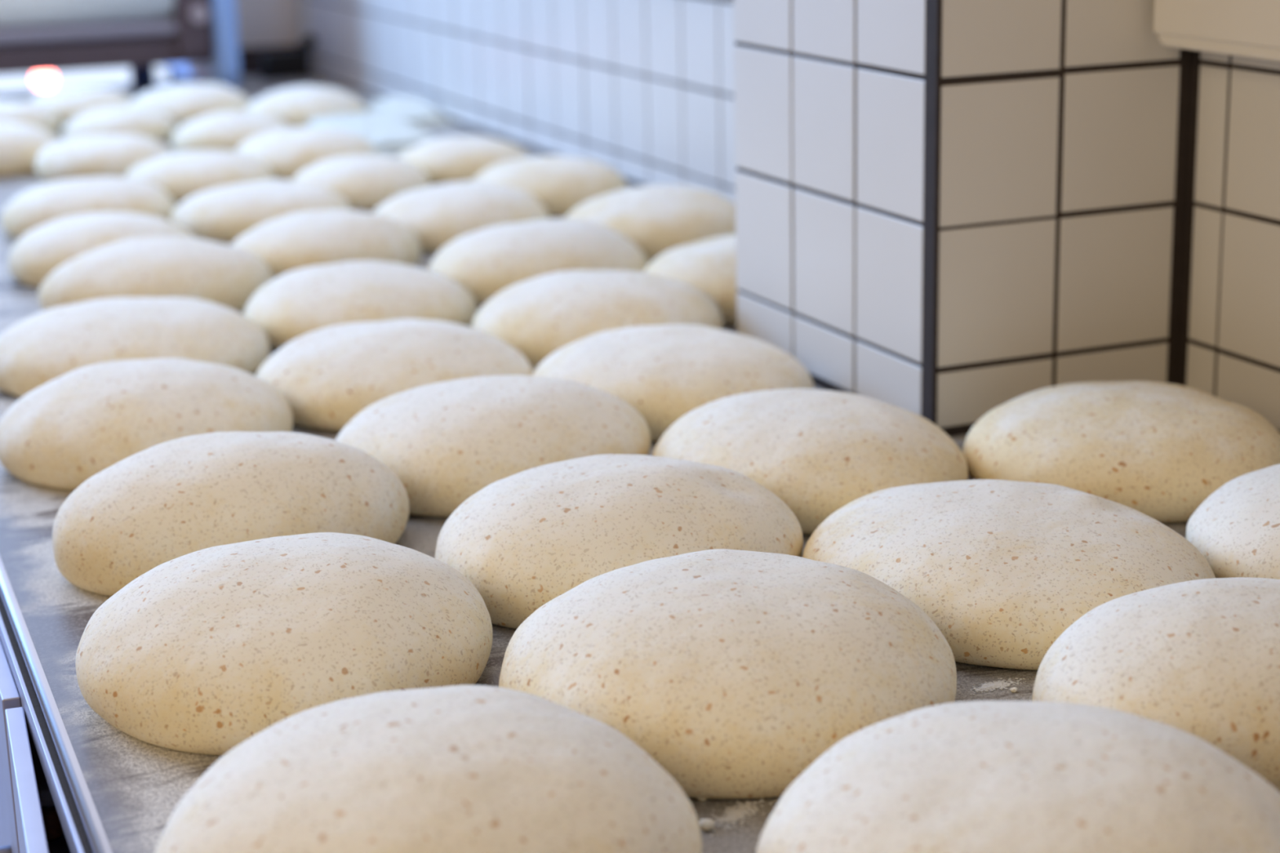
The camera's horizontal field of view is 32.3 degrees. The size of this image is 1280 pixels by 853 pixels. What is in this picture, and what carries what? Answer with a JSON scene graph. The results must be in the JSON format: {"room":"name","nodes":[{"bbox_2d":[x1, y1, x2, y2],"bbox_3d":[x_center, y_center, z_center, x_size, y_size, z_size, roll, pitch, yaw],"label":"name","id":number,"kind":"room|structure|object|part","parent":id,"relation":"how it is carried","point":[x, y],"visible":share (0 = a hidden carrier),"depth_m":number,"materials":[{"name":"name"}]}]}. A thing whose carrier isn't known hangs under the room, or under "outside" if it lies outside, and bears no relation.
{"room":"commercial kitchen","nodes":[
{"label":"commercial kitchen","id":0,"kind":"room"},
{"bbox_2d":[0,65,191,91],"bbox_3d":[-1.549,-1.191,4.198,1.867,2.300,0.041,-8,16,-22],"label":"window","id":1,"kind":"structure","parent":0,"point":[95,77],"depth_m":4.51,"materials":[{"name":"white glass"}]},
{"bbox_2d":[0,0,239,88],"bbox_3d":[-1.090,-0.741,3.716,0.704,0.402,0.547,-8,16,-22],"label":"metal rack","id":2,"kind":"object","parent":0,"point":[197,40],"visible":0.93,"depth_m":3.60,"materials":[{"name":"grey metal"}]},
{"bbox_2d":[32,71,55,88],"bbox_3d":[-1.077,-0.629,3.992,0.040,0.040,0.040,-8,16,-22],"label":"lamp","id":3,"kind":"object","parent":2,"relation":"attached to","point":[43,80],"depth_m":3.98,"materials":[{"name":"white"}]},
{"bbox_2d":[0,19,176,46],"bbox_3d":[-1.074,-0.695,3.597,0.633,0.137,0.233,-8,16,-22],"label":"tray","id":4,"kind":"object","parent":2,"relation":"on","point":[13,33],"depth_m":3.57,"materials":[{"name":"grey metal"}]},
{"bbox_3d":[-0.778,-0.764,3.706,0.059,0.260,0.240,-8,16,-22],"label":"cheek plate","id":5,"kind":"part","parent":2,"relation":"part of","materials":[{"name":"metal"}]},
{"bbox_3d":[-0.784,-0.794,3.838,0.037,0.378,0.547,-8,16,-22],"label":"frame","id":6,"kind":"part","parent":2,"relation":"part of","materials":[{"name":"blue metal"}]},
{"bbox_2d":[235,0,300,48],"bbox_3d":[-0.620,-1.151,3.971,0.326,2.300,0.153,-8,16,-22],"label":"wall","id":7,"kind":"structure","parent":0,"point":[260,23],"depth_m":3.97,"materials":[{"name":"beige paint"}]},
{"bbox_2d":[239,44,297,75],"bbox_3d":[-0.666,-0.654,3.980,0.126,0.060,0.027,-8,16,-22],"label":"baseboard","id":8,"kind":"structure","parent":7,"relation":"attached to","point":[250,64],"depth_m":3.95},
{"bbox_2d":[306,0,736,203],"bbox_3d":[-0.093,-1.174,2.794,0.167,1.661,2.384,-8,16,-22],"label":"wall","id":9,"kind":"structure","parent":0,"point":[642,90],"depth_m":2.80,"materials":[{"name":"tile"}]},
{"bbox_2d":[297,0,309,62],"bbox_3d":[-0.620,-1.435,3.769,0.012,1.647,0.027,-8,16,-22],"label":"trim","id":10,"kind":"structure","parent":9,"relation":"attached to","point":[302,11],"depth_m":3.95,"materials":[{"name":"paint"}]},
{"bbox_2d":[310,70,644,186],"bbox_3d":[-0.145,-0.374,2.962,0.004,0.003,2.351,-8,16,-22],"label":"baseboard","id":11,"kind":"structure","parent":9,"relation":"attached to","point":[485,131],"depth_m":3.14,"materials":[{"name":"tile"}]},
{"bbox_2d":[733,0,1181,436],"bbox_3d":[0.218,-0.830,1.504,0.207,1.661,0.316,-8,16,-22],"label":"wall pillar","id":12,"kind":"structure","parent":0,"point":[1059,118],"depth_m":1.55,"materials":[{"name":"tile"}]},
{"bbox_2d":[808,373,973,435],"bbox_3d":[0.237,-0.043,1.715,0.209,0.005,0.316,-8,16,-22],"label":"countertop","id":13,"kind":"structure","parent":12,"relation":"attached to","point":[816,380],"depth_m":1.66,"materials":[{"name":"grey metal"}]},
{"bbox_2d":[920,0,942,426],"bbox_3d":[0.183,-0.789,1.330,0.004,1.647,0.017,-8,16,-22],"label":"trim","id":14,"kind":"structure","parent":12,"relation":"attached to","point":[933,18],"depth_m":1.50,"materials":[{"name":"metal"}]},
{"bbox_2d":[1186,51,1279,432],"bbox_3d":[0.793,-0.615,0.663,0.167,1.661,1.733,-8,16,-22],"label":"wall","id":15,"kind":"structure","parent":0,"point":[1233,344],"depth_m":1.53,"materials":[{"name":"tile"}]},
{"bbox_2d":[1167,48,1200,386],"bbox_3d":[0.373,-0.812,1.397,0.012,1.647,0.009,-8,16,-22],"label":"trim","id":16,"kind":"structure","parent":15,"relation":"attached to","point":[1190,60],"depth_m":1.58,"materials":[{"name":"black metal"}]},
{"bbox_2d":[1153,0,1279,62],"bbox_3d":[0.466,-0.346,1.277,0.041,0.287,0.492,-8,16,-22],"label":"upper cabinet","id":17,"kind":"object","parent":15,"relation":"attached to","point":[1250,28],"visible":1,"depth_m":1.45,"materials":[{"name":"white ceramic"}]},
{"bbox_3d":[-1.487,0.635,1.892,5.000,0.013,7.000,-8,16,-22],"label":"floor","id":18,"kind":"structure","parent":0,"visible":0},
{"bbox_2d":[0,613,84,852],"bbox_3d":[-0.439,0.243,1.991,0.529,0.642,4.000,-8,16,-22],"label":"base cabinet","id":19,"kind":"object","parent":18,"relation":"on","point":[26,762],"visible":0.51,"depth_m":1.13,"materials":[{"name":"metal"}]},
{"bbox_3d":[-0.367,0.298,1.247,0.036,0.140,0.010,-7,16,-21],"label":"handle","id":20,"kind":"part","parent":19,"relation":"part of","materials":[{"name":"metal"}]},
{"bbox_3d":[-0.422,0.333,1.468,0.010,0.520,0.520,-7,16,-21],"label":"door","id":21,"kind":"part","parent":19,"relation":"part of","materials":[{"name":"metal"}]},
{"bbox_3d":[-0.263,0.442,1.054,0.010,0.520,0.367,-6,16,-18],"label":"door","id":22,"kind":"part","parent":19,"relation":"part of","materials":[{"name":"metal"}]},
{"bbox_2d":[0,73,1187,852],"bbox_3d":[-0.221,-0.099,1.987,0.933,0.011,4.113,-8,16,-22],"label":"countertop","id":23,"kind":"structure","parent":19,"relation":"on","point":[122,791],"depth_m":1.16,"materials":[{"name":"silver metal"}]},
{"bbox_2d":[0,121,59,177],"bbox_3d":[-0.845,-0.367,2.892,0.177,0.060,0.175,-8,16,-22],"label":"dough round","id":24,"kind":"object","parent":23,"relation":"on","point":[20,144],"visible":0.73,"depth_m":2.84,"materials":[{"name":"beige food"}]},
{"bbox_2d":[0,99,61,134],"bbox_3d":[-0.930,-0.448,3.212,0.169,0.050,0.176,-8,16,-22],"label":"dough round","id":25,"kind":"object","parent":23,"relation":"on","point":[37,114],"visible":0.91,"depth_m":3.18,"materials":[{"name":"beige food"}]},
{"bbox_2d":[28,86,133,126],"bbox_3d":[-0.855,-0.493,3.375,0.168,0.050,0.169,-8,16,-22],"label":"dough round","id":26,"kind":"object","parent":23,"relation":"on","point":[68,102],"visible":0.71,"depth_m":3.32,"materials":[{"name":"beige food"}]},
{"bbox_2d":[0,176,174,239],"bbox_3d":[-0.607,-0.245,2.431,0.190,0.055,0.187,-8,16,-22],"label":"dough round","id":27,"kind":"object","parent":23,"relation":"on","point":[39,205],"visible":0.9,"depth_m":2.38,"materials":[{"name":"beige food"}]},
{"bbox_2d":[8,212,194,288],"bbox_3d":[-0.529,-0.180,2.182,0.186,0.058,0.189,-8,16,-22],"label":"dough round","id":28,"kind":"object","parent":23,"relation":"on","point":[49,246],"visible":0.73,"depth_m":2.13,"materials":[{"name":"beige food"}]},
{"bbox_2d":[34,133,173,182],"bbox_3d":[-0.681,-0.345,2.812,0.174,0.051,0.176,-8,16,-22],"label":"dough round","id":29,"kind":"object","parent":23,"relation":"on","point":[84,156],"visible":0.84,"depth_m":2.75,"materials":[{"name":"beige food"}]},
{"bbox_2d":[62,105,177,142],"bbox_3d":[-0.737,-0.429,3.130,0.160,0.048,0.159,-8,16,-22],"label":"dough round","id":30,"kind":"object","parent":23,"relation":"on","point":[115,119],"visible":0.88,"depth_m":3.08,"materials":[{"name":"beige food"}]},
{"bbox_2d":[0,297,269,397],"bbox_3d":[-0.412,-0.070,1.770,0.223,0.056,0.224,-8,16,-22],"label":"dough round","id":31,"kind":"object","parent":23,"relation":"on","point":[42,347],"visible":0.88,"depth_m":1.72,"materials":[{"name":"beige food"}]},
{"bbox_2d":[0,357,293,490],"bbox_3d":[-0.343,-0.010,1.531,0.204,0.064,0.194,-8,16,-22],"label":"dough round","id":32,"kind":"object","parent":23,"relation":"on","point":[84,421],"visible":0.86,"depth_m":1.48,"materials":[{"name":"beige food"}]},
{"bbox_2d":[38,235,273,312],"bbox_3d":[-0.442,-0.140,2.019,0.212,0.061,0.175,-8,16,-22],"label":"dough round","id":33,"kind":"object","parent":23,"relation":"on","point":[228,276],"visible":0.82,"depth_m":1.97,"materials":[{"name":"beige food"}]},
{"bbox_2d":[128,82,250,128],"bbox_3d":[-0.681,-0.488,3.325,0.185,0.057,0.188,-8,16,-22],"label":"dough round","id":34,"kind":"object","parent":23,"relation":"on","point":[184,103],"visible":0.77,"depth_m":3.26,"materials":[{"name":"beige food"}]},
{"bbox_2d":[124,150,274,205],"bbox_3d":[-0.526,-0.302,2.638,0.178,0.052,0.176,-8,16,-22],"label":"dough round","id":35,"kind":"object","parent":23,"relation":"on","point":[183,175],"visible":0.78,"depth_m":2.58,"materials":[{"name":"beige food"}]},
{"bbox_2d":[52,431,408,596],"bbox_3d":[-0.242,0.043,1.312,0.212,0.072,0.155,-8,16,-22],"label":"dough round","id":36,"kind":"object","parent":23,"relation":"on","point":[160,504],"visible":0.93,"depth_m":1.26,"materials":[{"name":"beige food"}]},
{"bbox_2d":[171,110,289,151],"bbox_3d":[-0.557,-0.406,3.022,0.167,0.052,0.166,-8,16,-22],"label":"dough round","id":37,"kind":"object","parent":23,"relation":"on","point":[228,130],"visible":0.82,"depth_m":2.97,"materials":[{"name":"beige food"}]},
{"bbox_2d":[169,179,351,243],"bbox_3d":[-0.413,-0.238,2.400,0.193,0.049,0.185,-8,16,-22],"label":"dough round","id":38,"kind":"object","parent":23,"relation":"on","point":[221,214],"visible":0.82,"depth_m":2.34,"materials":[{"name":"beige food"}]},
{"bbox_2d":[75,532,492,755],"bbox_3d":[-0.178,0.096,1.116,0.211,0.068,0.210,-8,16,-22],"label":"dough round","id":39,"kind":"object","parent":23,"relation":"on","point":[206,651],"visible":0.96,"depth_m":1.06,"materials":[{"name":"beige food"}]},
{"bbox_2d":[258,33,316,79],"bbox_3d":[-0.617,-0.653,3.897,0.106,0.074,0.040,-12,18,-33],"label":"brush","id":40,"kind":"object","parent":23,"relation":"on","point":[288,64],"visible":1,"depth_m":3.88,"materials":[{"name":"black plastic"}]},
{"bbox_3d":[-0.592,-0.674,3.910,0.044,0.042,0.024,-12,18,-33],"label":"handle","id":41,"kind":"part","parent":40,"relation":"part of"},
{"bbox_2d":[245,84,365,127],"bbox_3d":[-0.494,-0.474,3.259,0.180,0.056,0.181,-8,16,-22],"label":"dough round","id":42,"kind":"object","parent":23,"relation":"on","point":[294,106],"visible":0.79,"depth_m":3.20,"materials":[{"name":"beige food"}]},
{"bbox_2d":[235,126,377,180],"bbox_3d":[-0.423,-0.349,2.796,0.186,0.055,0.187,-8,16,-22],"label":"dough round","id":43,"kind":"object","parent":23,"relation":"on","point":[286,152],"visible":0.76,"depth_m":2.74,"materials":[{"name":"beige food"}]},
{"bbox_2d":[231,208,421,279],"bbox_3d":[-0.313,-0.182,2.170,0.192,0.058,0.181,-8,16,-22],"label":"dough round","id":44,"kind":"object","parent":23,"relation":"on","point":[286,243],"visible":0.8,"depth_m":2.12,"materials":[{"name":"beige food"}]},
{"bbox_2d":[243,260,475,349],"bbox_3d":[-0.242,-0.111,1.903,0.201,0.057,0.202,-8,16,-22],"label":"dough round","id":45,"kind":"object","parent":23,"relation":"on","point":[295,304],"visible":0.85,"depth_m":1.85,"materials":[{"name":"beige food"}]},
{"bbox_2d":[292,155,430,211],"bbox_3d":[-0.327,-0.287,2.569,0.165,0.052,0.172,-8,16,-22],"label":"dough round","id":46,"kind":"object","parent":23,"relation":"on","point":[366,182],"visible":0.78,"depth_m":2.51,"materials":[{"name":"beige food"}]},
{"bbox_2d":[306,110,436,155],"bbox_3d":[-0.370,-0.408,3.051,0.170,0.033,0.240,-9,17,-26],"label":"plastic sheet","id":47,"kind":"object","parent":23,"relation":"on","point":[387,131],"visible":0.65,"depth_m":3.03,"materials":[{"name":"white plastic"}]},
{"bbox_2d":[255,318,533,431],"bbox_3d":[-0.188,-0.048,1.666,0.210,0.059,0.211,-8,16,-22],"label":"dough round","id":48,"kind":"object","parent":23,"relation":"on","point":[326,376],"visible":0.82,"depth_m":1.60,"materials":[{"name":"beige food"}]},
{"bbox_2d":[365,95,459,128],"bbox_3d":[-0.344,-0.468,3.271,0.100,0.032,0.170,-8,17,-24],"label":"plastic sheet","id":49,"kind":"object","parent":23,"relation":"on","point":[413,109],"visible":0.84,"depth_m":3.25,"materials":[{"name":"white plastic"}]},
{"bbox_2d":[154,684,702,852],"bbox_3d":[-0.087,0.154,0.885,0.221,0.074,0.217,-8,16,-22],"label":"dough round","id":50,"kind":"object","parent":23,"relation":"on","point":[460,768],"visible":1,"depth_m":0.85,"materials":[{"name":"beige food"}]},
{"bbox_2d":[373,181,549,253],"bbox_3d":[-0.188,-0.225,2.318,0.190,0.057,0.194,-8,16,-22],"label":"dough round","id":51,"kind":"object","parent":23,"relation":"on","point":[437,215],"visible":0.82,"depth_m":2.26,"materials":[{"name":"beige food"}]},
{"bbox_2d":[397,135,530,186],"bbox_3d":[-0.217,-0.329,2.708,0.175,0.054,0.170,-8,16,-22],"label":"dough round","id":52,"kind":"object","parent":23,"relation":"on","point":[455,158],"visible":0.67,"depth_m":2.65,"materials":[{"name":"beige food"}]},
{"bbox_2d":[334,374,650,517],"bbox_3d":[-0.098,0.004,1.460,0.215,0.063,0.187,-8,16,-22],"label":"dough round","id":53,"kind":"object","parent":23,"relation":"on","point":[446,442],"visible":0.73,"depth_m":1.40,"materials":[{"name":"beige food"}]},
{"bbox_2d":[428,217,648,306],"bbox_3d":[-0.097,-0.159,2.057,0.204,0.062,0.198,-8,16,-22],"label":"dough round","id":54,"kind":"object","parent":23,"relation":"on","point":[488,261],"visible":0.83,"depth_m":2.00,"materials":[{"name":"beige food"}]},
{"bbox_2d":[471,155,627,218],"bbox_3d":[-0.105,-0.276,2.501,0.185,0.056,0.190,-8,16,-22],"label":"dough round","id":55,"kind":"object","parent":23,"relation":"on","point":[561,184],"visible":0.73,"depth_m":2.44,"materials":[{"name":"beige food"}]},
{"bbox_2d":[471,270,723,371],"bbox_3d":[-0.036,-0.095,1.817,0.208,0.062,0.196,-8,16,-22],"label":"dough round","id":56,"kind":"object","parent":23,"relation":"on","point":[539,316],"visible":0.79,"depth_m":1.76,"materials":[{"name":"beige food"}]},
{"bbox_2d":[434,453,803,628],"bbox_3d":[-0.014,0.054,1.254,0.213,0.069,0.189,-8,16,-22],"label":"dough round","id":57,"kind":"object","parent":23,"relation":"on","point":[526,539],"visible":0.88,"depth_m":1.20,"materials":[{"name":"beige food"}]},
{"bbox_2d":[565,184,735,265],"bbox_3d":[0.016,-0.210,2.235,0.198,0.062,0.206,-8,16,-22],"label":"dough round","id":58,"kind":"object","parent":23,"relation":"on","point":[658,219],"visible":0.62,"depth_m":2.17,"materials":[{"name":"beige food"}]},
{"bbox_2d":[531,324,813,441],"bbox_3d":[0.022,-0.041,1.623,0.209,0.058,0.207,-8,16,-22],"label":"dough round","id":59,"kind":"object","parent":23,"relation":"on","point":[664,372],"visible":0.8,"depth_m":1.57,"materials":[{"name":"beige food"}]},
{"bbox_2d":[643,234,737,325],"bbox_3d":[0.097,-0.139,1.969,0.201,0.062,0.202,-8,16,-22],"label":"dough round","id":60,"kind":"object","parent":23,"relation":"on","point":[708,265],"visible":0.27,"depth_m":1.91,"materials":[{"name":"beige food"}]},
{"bbox_2d":[696,797,706,801],"bbox_3d":[0.028,0.164,0.976,0.006,0.004,0.005,-8,16,-22],"label":"dough crumb","id":61,"kind":"object","parent":23,"relation":"on","point":[700,799],"visible":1,"depth_m":0.97,"materials":[{"name":"beige food"}]},
{"bbox_2d":[698,818,714,831],"bbox_3d":[0.029,0.171,0.948,0.008,0.005,0.008,-8,16,-22],"label":"dough crumb","id":62,"kind":"object","parent":23,"relation":"on","point":[705,824],"visible":0.97,"depth_m":0.94,"materials":[{"name":"beige food"}]},
{"bbox_2d":[498,549,956,799],"bbox_3d":[0.043,0.105,1.057,0.218,0.072,0.210,-8,16,-22],"label":"dough round","id":63,"kind":"object","parent":23,"relation":"on","point":[735,672],"visible":0.84,"depth_m":0.99,"materials":[{"name":"beige food"}]},
{"bbox_2d":[710,798,777,836],"bbox_3d":[0.042,0.168,0.962,0.048,0.001,0.022,-16,21,-42],"label":"flour","id":64,"kind":"object","parent":23,"relation":"on","point":[733,815],"visible":1,"depth_m":0.96,"materials":[{"name":"white food"}]},
{"bbox_2d":[652,388,968,534],"bbox_3d":[0.108,0.013,1.416,0.193,0.059,0.215,-8,16,-22],"label":"dough round","id":65,"kind":"object","parent":23,"relation":"on","point":[820,451],"visible":0.79,"depth_m":1.36,"materials":[{"name":"beige food"}]},
{"bbox_2d":[969,677,1026,695],"bbox_3d":[0.177,0.128,1.097,0.039,0.001,0.014,-10,17,-29],"label":"flour","id":66,"kind":"object","parent":23,"relation":"on","point":[1001,685],"visible":1,"depth_m":1.09,"materials":[{"name":"white food"}]},
{"bbox_2d":[802,479,1215,670],"bbox_3d":[0.201,0.068,1.207,0.208,0.058,0.239,-8,16,-22],"label":"dough round","id":67,"kind":"object","parent":23,"relation":"on","point":[1002,569],"visible":0.81,"depth_m":1.15,"materials":[{"name":"beige food"}]},
{"bbox_2d":[1009,687,1017,693],"bbox_3d":[0.184,0.130,1.089,0.004,0.002,0.004,-8,16,-22],"label":"dough crumb","id":68,"kind":"object","parent":23,"relation":"on","point":[1014,690],"visible":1,"depth_m":1.09,"materials":[{"name":"beige food"}]},
{"bbox_2d":[755,700,1279,852],"bbox_3d":[0.156,0.156,0.864,0.216,0.071,0.218,-8,16,-22],"label":"dough round","id":69,"kind":"object","parent":23,"relation":"on","point":[983,776],"visible":1,"depth_m":0.83,"materials":[{"name":"beige food"}]},
{"bbox_2d":[962,381,1279,522],"bbox_3d":[0.312,0.006,1.423,0.206,0.059,0.210,-8,16,-22],"label":"dough round","id":70,"kind":"object","parent":23,"relation":"on","point":[1158,451],"visible":0.84,"depth_m":1.36,"materials":[{"name":"beige food"}]},
{"bbox_2d":[1031,577,1279,791],"bbox_3d":[0.277,0.110,1.027,0.202,0.068,0.156,-8,16,-22],"label":"dough round","id":71,"kind":"object","parent":23,"relation":"on","point":[1200,659],"visible":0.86,"depth_m":0.98,"materials":[{"name":"beige food"}]},
{"bbox_2d":[1186,463,1279,579],"bbox_3d":[0.407,0.054,1.245,0.200,0.056,0.190,-8,16,-22],"label":"dough round","id":72,"kind":"object","parent":23,"relation":"on","point":[1236,529],"visible":0.82,"depth_m":1.22,"materials":[{"name":"beige food"}]}
]}

